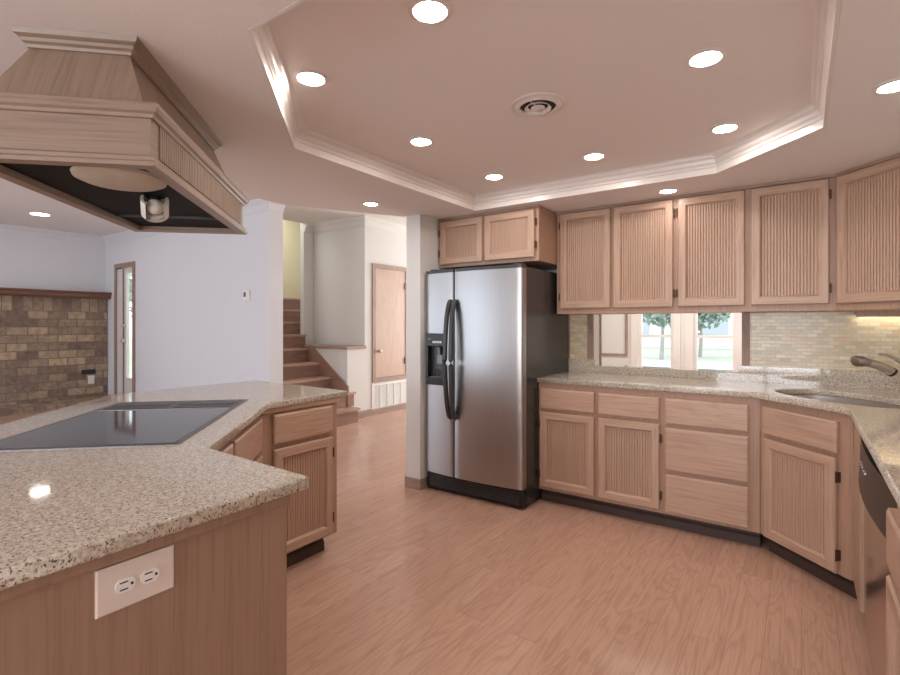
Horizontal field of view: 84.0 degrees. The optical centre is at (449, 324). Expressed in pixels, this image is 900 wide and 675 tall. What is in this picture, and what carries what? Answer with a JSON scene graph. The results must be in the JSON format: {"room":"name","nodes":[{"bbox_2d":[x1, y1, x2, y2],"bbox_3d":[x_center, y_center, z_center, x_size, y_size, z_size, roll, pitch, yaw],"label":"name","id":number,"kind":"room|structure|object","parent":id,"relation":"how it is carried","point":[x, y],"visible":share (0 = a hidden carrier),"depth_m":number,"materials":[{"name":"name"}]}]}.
{"room":"kitchen","nodes":[
{"label":"kitchen","id":0,"kind":"room"},
{"bbox_2d":[0,233,105,291],"bbox_3d":[-8.315,-0.115,5.665,0.140,2.830,7.707,0,0,35],"label":"wall","id":1,"kind":"structure","parent":0,"point":[26,262],"depth_m":8.13,"materials":[{"name":"white paint"}]},
{"bbox_2d":[0,199,285,244],"bbox_3d":[-6.239,-1.465,4.322,4.800,0.130,7.897,0,0,35],"label":"trim","id":2,"kind":"structure","parent":1,"relation":"attached to","point":[257,205],"depth_m":7.98,"materials":[{"name":"white paint"}]},
{"bbox_2d":[0,295,106,405],"bbox_3d":[-7.160,0.389,7.107,0.090,1.670,3.995,0,0,35],"label":"brick wall","id":3,"kind":"structure","parent":0,"point":[46,343],"depth_m":8.06,"materials":[{"name":"brown brick"}]},
{"bbox_2d":[0,287,111,298],"bbox_3d":[-7.115,-0.502,7.015,0.270,0.112,4.097,0,0,35],"label":"mantel shelf","id":4,"kind":"object","parent":3,"relation":"on","point":[3,291],"visible":1,"depth_m":7.97,"materials":[{"name":"brown wood"}]},
{"bbox_2d":[82,369,95,374],"bbox_3d":[-6.129,0.795,8.482,0.017,0.080,0.200,0,0,35],"label":"air vent","id":5,"kind":"object","parent":3,"relation":"in","point":[89,371],"visible":1,"depth_m":8.48,"materials":[{"name":"black plastic"}]},
{"bbox_2d":[88,375,93,383],"bbox_3d":[-6.108,0.930,8.513,0.015,0.140,0.095,0,0,35],"label":"wall outlet","id":6,"kind":"object","parent":3,"relation":"attached to","point":[90,378],"visible":1,"depth_m":8.51,"materials":[{"name":"white plastic"}]},
{"bbox_2d":[106,210,282,394],"bbox_3d":[-4.060,-0.115,7.501,4.710,2.830,0.190,0,0,35],"label":"wall","id":7,"kind":"structure","parent":0,"point":[194,326],"depth_m":6.90,"materials":[{"name":"white paint"}]},
{"bbox_2d":[114,261,134,393],"bbox_3d":[-5.388,0.158,8.377,0.750,2.385,0.204,0,0,35],"label":"door","id":8,"kind":"structure","parent":7,"relation":"in","point":[126,384],"depth_m":8.39,"materials":[{"name":"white wood"}]},
{"bbox_2d":[243,290,250,300],"bbox_3d":[-2.568,-0.370,6.316,0.135,0.130,0.033,0,0,35],"label":"thermostat","id":9,"kind":"object","parent":7,"relation":"attached to","point":[246,294],"visible":1,"depth_m":6.29,"materials":[{"name":"white plastic"}]},
{"bbox_2d":[0,178,405,236],"bbox_3d":[-3.315,-1.560,5.483,8.530,0.060,13.440,0,0,35],"label":"ceiling","id":10,"kind":"structure","parent":0,"point":[16,201],"depth_m":6.99,"materials":[{"name":"white paint"}]},
{"bbox_2d":[29,212,51,215],"bbox_3d":[-5.654,-1.526,6.895,0.250,0.008,0.250,0,0,35],"label":"recessed light","id":11,"kind":"object","parent":10,"relation":"in","point":[32,213],"visible":1,"depth_m":6.90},
{"bbox_2d":[283,220,299,298],"bbox_3d":[-2.632,-0.325,8.020,1.070,3.250,2.303,0,0,35],"label":"wall","id":12,"kind":"structure","parent":0,"point":[291,230],"depth_m":8.63,"materials":[{"name":"beige paint"}]},
{"bbox_2d":[300,223,357,375],"bbox_3d":[-1.812,-0.145,7.351,1.040,2.890,0.455,0,0,35],"label":"wall","id":13,"kind":"structure","parent":0,"point":[328,260],"depth_m":7.48,"materials":[{"name":"white paint"}]},
{"bbox_2d":[305,344,365,349],"bbox_3d":[-1.647,0.312,7.162,0.880,0.040,0.375,0,0,35],"label":"ledge cap","id":14,"kind":"object","parent":13,"relation":"on","point":[322,346],"visible":1,"depth_m":7.00,"materials":[{"name":"brown wood"}]},
{"bbox_2d":[340,226,405,410],"bbox_3d":[-0.147,-0.115,8.696,0.140,2.830,4.540,0,0,35],"label":"wall","id":15,"kind":"structure","parent":0,"point":[378,246],"depth_m":7.12,"materials":[{"name":"white paint"}]},
{"bbox_2d":[304,215,405,234],"bbox_3d":[-0.542,-1.465,8.882,1.200,0.130,4.090,0,0,35],"label":"trim","id":16,"kind":"structure","parent":15,"relation":"attached to","point":[362,220],"depth_m":7.34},
{"bbox_2d":[358,402,405,418],"bbox_3d":[-0.140,1.250,8.569,0.016,0.100,4.140,0,0,35],"label":"baseboard","id":17,"kind":"structure","parent":15,"relation":"attached to","point":[369,412],"depth_m":7.31,"materials":[{"name":"brown wood"}]},
{"bbox_2d":[371,380,405,408],"bbox_3d":[-0.887,1.052,7.508,0.014,0.405,0.815,0,0,35],"label":"air vent","id":18,"kind":"object","parent":15,"relation":"in","point":[393,392],"visible":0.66,"depth_m":7.46,"materials":[{"name":"white plastic"}]},
{"bbox_2d":[372,263,405,382],"bbox_3d":[-0.864,-0.030,7.486,0.078,1.720,0.785,0,0,35],"label":"door","id":19,"kind":"structure","parent":15,"relation":"in","point":[388,286],"depth_m":7.46,"materials":[{"name":"brown wood"}]},
{"bbox_2d":[406,214,445,479],"bbox_3d":[1.492,-0.115,6.523,0.140,2.830,6.210,0,0,35],"label":"wall column","id":20,"kind":"structure","parent":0,"point":[422,231],"depth_m":3.99,"materials":[{"name":"white paint"}]},
{"bbox_2d":[405,476,428,489],"bbox_3d":[0.541,1.258,5.169,0.160,0.085,2.920,0,0,35],"label":"baseboard","id":21,"kind":"structure","parent":20,"relation":"attached to","point":[413,483],"depth_m":3.97,"materials":[{"name":"brown wood"}]},
{"bbox_2d":[0,409,872,674],"bbox_3d":[-2.240,1.340,4.630,11.390,0.080,13.600,0,0,35],"label":"floor","id":22,"kind":"structure","parent":0,"point":[430,580],"depth_m":2.41,"materials":[{"name":"brown wood"}]},
{"bbox_2d":[0,395,107,415],"bbox_3d":[-6.923,1.262,6.941,0.670,0.076,3.995,0,0,35],"label":"hearth","id":23,"kind":"object","parent":22,"relation":"on","point":[25,408],"visible":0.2,"depth_m":7.60,"materials":[{"name":"brick"}]},
{"bbox_2d":[0,495,289,674],"bbox_3d":[-0.993,0.861,1.157,0.854,0.879,0.842,0,0,35],"label":"base cabinet","id":24,"kind":"object","parent":22,"relation":"on","point":[224,612],"visible":0.53,"depth_m":1.05,"materials":[{"name":"brown wood"}]},
{"bbox_2d":[95,544,173,619],"bbox_3d":[-0.610,0.497,0.975,0.009,0.088,0.140,0,0,35],"label":"wall outlet","id":25,"kind":"object","parent":24,"relation":"attached to","point":[120,585],"visible":1,"depth_m":0.97,"materials":[{"name":"white plastic"}]},
{"bbox_2d":[115,576,135,594],"bbox_3d":[-0.620,0.497,0.955,0.003,0.027,0.035,0,0,35],"label":"socket","id":26,"kind":"object","parent":25,"relation":"attached to","point":[124,585],"depth_m":0.95,"materials":[{"name":"white plastic"}]},
{"bbox_2d":[140,567,158,584],"bbox_3d":[-0.595,0.497,0.991,0.003,0.027,0.035,0,0,35],"label":"socket","id":27,"kind":"object","parent":25,"relation":"attached to","point":[148,575],"depth_m":0.99,"materials":[{"name":"white plastic"}]},
{"bbox_2d":[217,416,262,463],"bbox_3d":[-1.297,0.861,1.954,0.910,0.879,1.683,0,0,-9],"label":"base cabinet","id":28,"kind":"object","parent":22,"relation":"on","point":[248,443],"visible":0.03,"depth_m":2.17,"materials":[{"name":"brown wood"}]},
{"bbox_2d":[0,380,346,590],"bbox_3d":[-1.104,0.403,2.020,1.294,0.034,3.016,0,0,-10],"label":"countertop","id":29,"kind":"structure","parent":28,"relation":"on","point":[61,509],"depth_m":1.20,"materials":[{"name":"stone"}]},
{"bbox_2d":[0,399,247,451],"bbox_3d":[-1.250,0.381,2.034,0.600,0.010,0.965,0,0,-10],"label":"cooktop","id":30,"kind":"object","parent":29,"relation":"in","point":[152,423],"visible":1,"depth_m":1.85,"materials":[{"name":"glass"}]},
{"bbox_2d":[103,403,174,409],"bbox_3d":[-1.447,0.380,2.343,0.255,0.001,0.150,0,0,-10],"label":"vent grille","id":31,"kind":"object","parent":30,"relation":"attached to","point":[124,406],"depth_m":2.32,"materials":[{"name":"grey plastic"}]},
{"bbox_2d":[171,401,237,407],"bbox_3d":[-1.165,0.380,2.390,0.255,0.001,0.150,0,0,-10],"label":"vent grille","id":32,"kind":"object","parent":30,"relation":"attached to","point":[191,404],"depth_m":2.38,"materials":[{"name":"grey plastic"}]},
{"bbox_2d":[260,398,338,566],"bbox_3d":[-1.255,0.861,2.801,0.915,0.879,0.850,0,0,35],"label":"base cabinet","id":33,"kind":"object","parent":22,"relation":"on","point":[301,439],"visible":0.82,"depth_m":2.72,"materials":[{"name":"brown wood"}]},
{"bbox_2d":[283,298,360,426],"bbox_3d":[-2.009,0.431,7.524,2.300,1.737,2.190,0,0,35],"label":"staircase","id":34,"kind":"structure","parent":22,"relation":"on","point":[301,366],"depth_m":6.95,"materials":[{"name":"brown wood"}]},
{"bbox_2d":[426,263,567,507],"bbox_3d":[0.361,0.431,4.010,0.852,1.737,0.964,0,0,35],"label":"refrigerator","id":35,"kind":"object","parent":22,"relation":"on","point":[492,331],"visible":0.97,"depth_m":3.66,"materials":[{"name":"silver metal"}]},
{"bbox_2d":[538,382,664,525],"bbox_3d":[1.170,0.861,3.668,0.857,0.879,0.627,0,0,35],"label":"base cabinet","id":36,"kind":"object","parent":22,"relation":"on","point":[601,448],"visible":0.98,"depth_m":3.39,"materials":[{"name":"brown wood"}]},
{"bbox_2d":[663,391,762,546],"bbox_3d":[1.737,0.861,3.269,0.526,0.879,0.627,0,0,35],"label":"base cabinet","id":37,"kind":"object","parent":22,"relation":"on","point":[711,443],"visible":0.91,"depth_m":3.01,"materials":[{"name":"brown wood"}]},
{"bbox_2d":[760,399,856,598],"bbox_3d":[2.265,0.861,2.674,1.022,0.879,0.994,0,0,35],"label":"base cabinet","id":38,"kind":"object","parent":22,"relation":"on","point":[807,454],"visible":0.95,"depth_m":2.55,"materials":[{"name":"brown wood"}]},
{"bbox_2d":[854,424,863,612],"bbox_3d":[1.834,0.861,2.188,0.085,0.879,0.300,0,0,35],"label":"filler panel","id":39,"kind":"object","parent":22,"relation":"on","point":[858,502],"visible":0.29,"depth_m":2.14,"materials":[{"name":"brown wood"}]},
{"bbox_2d":[858,437,896,674],"bbox_3d":[1.639,0.869,1.534,0.582,0.862,0.985,0,0,35],"label":"dishwasher","id":40,"kind":"object","parent":22,"relation":"on","point":[876,496],"visible":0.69,"depth_m":1.63,"materials":[{"name":"grey metal"}]},
{"bbox_2d":[886,504,899,674],"bbox_3d":[1.157,0.861,0.775,0.652,0.879,0.800,0,0,35],"label":"base cabinet","id":41,"kind":"object","parent":22,"relation":"on","point":[892,514],"visible":0.97,"depth_m":1.21,"materials":[{"name":"brown wood"}]},
{"bbox_2d":[537,359,899,507],"bbox_3d":[1.138,0.350,2.274,2.411,0.140,3.230,0,0,35],"label":"countertop","id":42,"kind":"structure","parent":41,"relation":"on","point":[879,428],"depth_m":3.09,"materials":[{"name":"stone"}]},
{"bbox_2d":[788,394,899,408],"bbox_3d":[2.109,0.506,2.661,0.466,0.171,0.756,0,0,-11],"label":"sink","id":43,"kind":"object","parent":42,"relation":"in","point":[842,400],"visible":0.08,"depth_m":2.87,"materials":[{"name":"silver metal"}]},
{"bbox_2d":[850,353,899,384],"bbox_3d":[2.240,0.264,2.563,0.348,0.242,0.068,0,0,-2],"label":"faucet","id":44,"kind":"object","parent":42,"relation":"on","point":[858,361],"visible":1,"depth_m":2.55,"materials":[{"name":"silver metal"}]},
{"bbox_2d":[0,0,899,218],"bbox_3d":[-0.866,-0.930,0.603,4.050,0.110,8.270,0,0,35],"label":"ceiling","id":45,"kind":"structure","parent":0,"point":[205,47],"depth_m":1.98,"materials":[{"name":"white paint"}]},
{"bbox_2d":[0,25,248,234],"bbox_3d":[-1.190,-0.629,1.934,0.536,0.491,1.121,0,0,-9],"label":"range hood","id":46,"kind":"object","parent":45,"relation":"hanging from","point":[92,123],"visible":1,"depth_m":1.51,"materials":[{"name":"brown wood"}]},
{"bbox_2d":[362,201,379,205],"bbox_3d":[-0.569,-0.871,3.601,0.134,0.008,0.134,0,0,35],"label":"recessed light","id":47,"kind":"object","parent":45,"relation":"in","point":[367,203],"visible":1,"depth_m":3.58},
{"bbox_2d":[247,0,841,210],"bbox_3d":[0.378,-0.929,2.250,2.148,0.110,2.382,0,0,35],"label":"trim","id":48,"kind":"structure","parent":45,"relation":"attached to","point":[811,118],"depth_m":2.64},
{"bbox_2d":[657,188,678,193],"bbox_3d":[1.418,-0.871,3.253,0.134,0.008,0.134,0,0,35],"label":"recessed light","id":49,"kind":"object","parent":45,"relation":"in","point":[666,190],"visible":1,"depth_m":3.24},
{"bbox_2d":[871,78,899,93],"bbox_3d":[1.622,-0.871,1.823,0.134,0.008,0.134,0,0,35],"label":"recessed light","id":50,"kind":"object","parent":45,"relation":"in","point":[893,85],"visible":1,"depth_m":1.83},
{"bbox_2d":[274,0,813,193],"bbox_3d":[0.375,-1.015,2.273,2.600,0.060,2.750,0,0,35],"label":"ceiling","id":51,"kind":"structure","parent":0,"point":[631,96],"depth_m":1.97,"materials":[{"name":"white paint"}]},
{"bbox_2d":[293,69,328,86],"bbox_3d":[-0.553,-0.981,1.990,0.140,0.008,0.140,0,0,35],"label":"recessed light","id":52,"kind":"object","parent":51,"relation":"in","point":[308,77],"visible":1,"depth_m":1.98,"materials":[{"name":"white glass"}]},
{"bbox_2d":[408,136,433,145],"bbox_3d":[-0.155,-0.981,2.677,0.140,0.008,0.140,0,0,35],"label":"recessed light","id":53,"kind":"object","parent":51,"relation":"in","point":[419,140],"visible":1,"depth_m":2.67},
{"bbox_2d":[408,0,451,23],"bbox_3d":[-0.062,-0.981,1.563,0.140,0.008,0.140,0,0,35],"label":"recessed light","id":54,"kind":"object","parent":51,"relation":"in","point":[422,11],"visible":1,"depth_m":1.56,"materials":[{"name":"white glass"}]},
{"bbox_2d":[484,173,504,179],"bbox_3d":[0.292,-0.981,3.316,0.140,0.008,0.140,0,0,35],"label":"recessed light","id":55,"kind":"object","parent":51,"relation":"in","point":[494,176],"visible":1,"depth_m":3.30,"materials":[{"name":"white glass"}]},
{"bbox_2d":[510,92,565,117],"bbox_3d":[0.394,-0.975,2.239,0.248,0.020,0.248,0,0,35],"label":"ceiling vent","id":56,"kind":"object","parent":51,"relation":"in","point":[534,105],"visible":1,"depth_m":2.22,"materials":[{"name":"white plastic"}]},
{"bbox_2d":[524,101,551,113],"bbox_3d":[0.394,-0.974,2.239,0.119,0.014,0.119,0,0,40],"label":"diffuser","id":57,"kind":"object","parent":56,"relation":"attached to","point":[532,107],"depth_m":2.24,"materials":[{"name":"white metal"}]},
{"bbox_2d":[582,152,606,159],"bbox_3d":[0.839,-0.981,2.914,0.140,0.008,0.140,0,0,35],"label":"recessed light","id":58,"kind":"object","parent":51,"relation":"in","point":[594,155],"visible":1,"depth_m":2.91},
{"bbox_2d":[684,47,726,67],"bbox_3d":[0.941,-0.981,1.841,0.140,0.008,0.140,0,0,35],"label":"recessed light","id":59,"kind":"object","parent":51,"relation":"in","point":[706,57],"visible":1,"depth_m":1.83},
{"bbox_2d":[709,122,740,132],"bbox_3d":[1.371,-0.981,2.494,0.140,0.008,0.140,0,0,35],"label":"recessed light","id":60,"kind":"object","parent":51,"relation":"in","point":[729,126],"visible":1,"depth_m":2.48,"materials":[{"name":"white glass"}]},
{"bbox_2d":[602,313,735,369],"bbox_3d":[3.401,0.075,6.257,3.290,2.450,0.150,0,0,35],"label":"wall","id":61,"kind":"structure","parent":0,"point":[613,325],"depth_m":6.92,"materials":[{"name":"white paint"}]},
{"bbox_2d":[602,314,627,355],"bbox_3d":[2.234,-0.185,6.974,0.475,1.230,0.020,0,0,35],"label":"trim","id":62,"kind":"structure","parent":61,"relation":"attached to","point":[626,315],"depth_m":6.84,"materials":[{"name":"brown wood"}]},
{"bbox_2d":[631,313,680,367],"bbox_3d":[2.743,0.065,6.659,0.620,1.210,0.110,0,0,35],"label":"window","id":63,"kind":"structure","parent":61,"relation":"in","point":[675,336],"depth_m":6.70,"materials":[{"name":"white wood"}]},
{"bbox_2d":[685,313,741,370],"bbox_3d":[3.311,0.065,6.259,0.650,1.210,0.110,0,0,35],"label":"window","id":64,"kind":"structure","parent":61,"relation":"in","point":[691,319],"depth_m":6.36,"materials":[{"name":"white wood"}]},
{"bbox_2d":[545,270,866,400],"bbox_3d":[1.668,0.212,3.790,3.290,2.175,0.140,0,0,35],"label":"wall","id":65,"kind":"structure","parent":0,"point":[596,316],"depth_m":4.13,"materials":[{"name":"white paint"}]},
{"bbox_2d":[438,204,556,269],"bbox_3d":[0.458,-0.672,4.141,0.897,0.404,0.672,0,0,35],"label":"upper cabinet","id":66,"kind":"object","parent":65,"relation":"attached to","point":[527,235],"visible":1,"depth_m":3.83,"materials":[{"name":"brown wood"}]},
{"bbox_2d":[568,315,569,358],"bbox_3d":[0.995,0.098,4.168,0.015,0.364,0.014,0,0,35],"label":"trim","id":67,"kind":"structure","parent":65,"relation":"attached to","point":[568,315],"depth_m":4.16,"materials":[{"name":"brown wood"}]},
{"bbox_2d":[570,315,586,358],"bbox_3d":[1.064,0.098,4.123,0.149,0.364,0.008,0,0,35],"label":"tile backsplash","id":68,"kind":"structure","parent":65,"relation":"attached to","point":[578,323],"depth_m":4.12,"materials":[{"name":"tile"}]},
{"bbox_2d":[587,315,593,359],"bbox_3d":[1.142,0.121,4.062,0.050,0.410,0.020,0,0,35],"label":"trim","id":69,"kind":"structure","parent":65,"relation":"attached to","point":[590,318],"depth_m":4.05,"materials":[{"name":"brown wood"}]},
{"bbox_2d":[600,314,601,363],"bbox_3d":[1.258,-0.052,4.176,0.012,0.795,0.020,0,0,35],"label":"trim","id":70,"kind":"structure","parent":65,"relation":"attached to","point":[600,314],"depth_m":4.17,"materials":[{"name":"brown wood"}]},
{"bbox_2d":[556,196,676,314],"bbox_3d":[1.270,-0.479,3.766,0.857,0.789,0.352,0,0,35],"label":"upper cabinet","id":71,"kind":"object","parent":65,"relation":"attached to","point":[620,258],"visible":0.99,"depth_m":3.59,"materials":[{"name":"brown wood"}]},
{"bbox_2d":[569,359,899,389],"bbox_3d":[1.980,0.333,3.471,2.411,0.106,0.021,0,0,35],"label":"backsplash","id":72,"kind":"structure","parent":65,"relation":"attached to","point":[787,375],"depth_m":3.30,"materials":[{"name":"stone"}]},
{"bbox_2d":[742,313,749,365],"bbox_3d":[2.033,0.121,3.436,0.048,0.410,0.020,0,0,35],"label":"trim","id":73,"kind":"structure","parent":65,"relation":"attached to","point":[745,316],"depth_m":3.43,"materials":[{"name":"brown wood"}]},
{"bbox_2d":[675,174,835,312],"bbox_3d":[1.973,-0.479,3.271,0.863,0.789,0.352,0,0,35],"label":"upper cabinet","id":74,"kind":"object","parent":65,"relation":"attached to","point":[765,247],"visible":1,"depth_m":3.10,"materials":[{"name":"brown wood"}]},
{"bbox_2d":[750,311,899,370],"bbox_3d":[2.513,0.098,3.105,1.118,0.364,0.008,0,0,35],"label":"tile backsplash","id":75,"kind":"structure","parent":65,"relation":"attached to","point":[818,340],"depth_m":3.20,"materials":[{"name":"tile"}]},
{"bbox_2d":[833,153,899,311],"bbox_3d":[2.498,-0.479,2.704,0.676,0.789,0.676,0,0,35],"label":"upper cabinet","id":76,"kind":"object","parent":65,"relation":"attached to","point":[868,194],"visible":1,"depth_m":2.70,"materials":[{"name":"brown wood"}]},
{"bbox_2d":[855,310,899,316],"bbox_3d":[2.676,-0.067,2.938,0.460,0.036,0.066,0,0,35],"label":"light","id":77,"kind":"object","parent":76,"relation":"attached to","point":[857,313],"visible":1,"depth_m":2.98,"materials":[{"name":"brown plastic"}]},
{"label":"outside","id":78,"kind":"structure","parent":0,"visible":0},
{"bbox_2d":[129,338,732,377],"bbox_3d":[3.319,1.550,22.113,100.000,0.200,100.000,0,0,35],"label":"ground","id":79,"kind":"structure","parent":78,"point":[717,355],"depth_m":24.58,"materials":[{"name":"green plant"}]},
{"bbox_2d":[129,273,131,317],"bbox_3d":[-13.313,-0.835,22.822,3.969,4.578,4.023,0,0,35],"label":"tree","id":80,"kind":"object","parent":79,"relation":"on","point":[130,274],"visible":0.02,"depth_m":21.64,"materials":[{"name":"green plant"}]},
{"bbox_2d":[643,314,670,359],"bbox_3d":[8.736,-0.341,20.720,2.946,3.591,3.021,0,0,35],"label":"tree","id":81,"kind":"object","parent":79,"relation":"on","point":[662,319],"visible":0.09,"depth_m":20.65,"materials":[{"name":"green plant"}]},
{"bbox_2d":[643,313,732,348],"bbox_3d":[15.018,-1.050,35.281,15.000,5.000,8.000,0,0,35],"label":"house","id":82,"kind":"structure","parent":79,"relation":"on","point":[725,328],"depth_m":30.51,"materials":[{"name":"white"}]},
{"bbox_2d":[698,313,730,356],"bbox_3d":[11.384,-0.285,22.640,2.893,3.480,2.980,0,0,35],"label":"tree","id":83,"kind":"object","parent":79,"relation":"on","point":[710,318],"visible":0.16,"depth_m":22.28,"materials":[{"name":"green plant"}]},
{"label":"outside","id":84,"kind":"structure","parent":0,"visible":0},
{"bbox_2d":[129,345,732,369],"bbox_3d":[6.547,1.440,18.011,70.000,0.020,7.000,0,0,35],"label":"street","id":85,"kind":"structure","parent":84,"point":[646,362],"depth_m":18.10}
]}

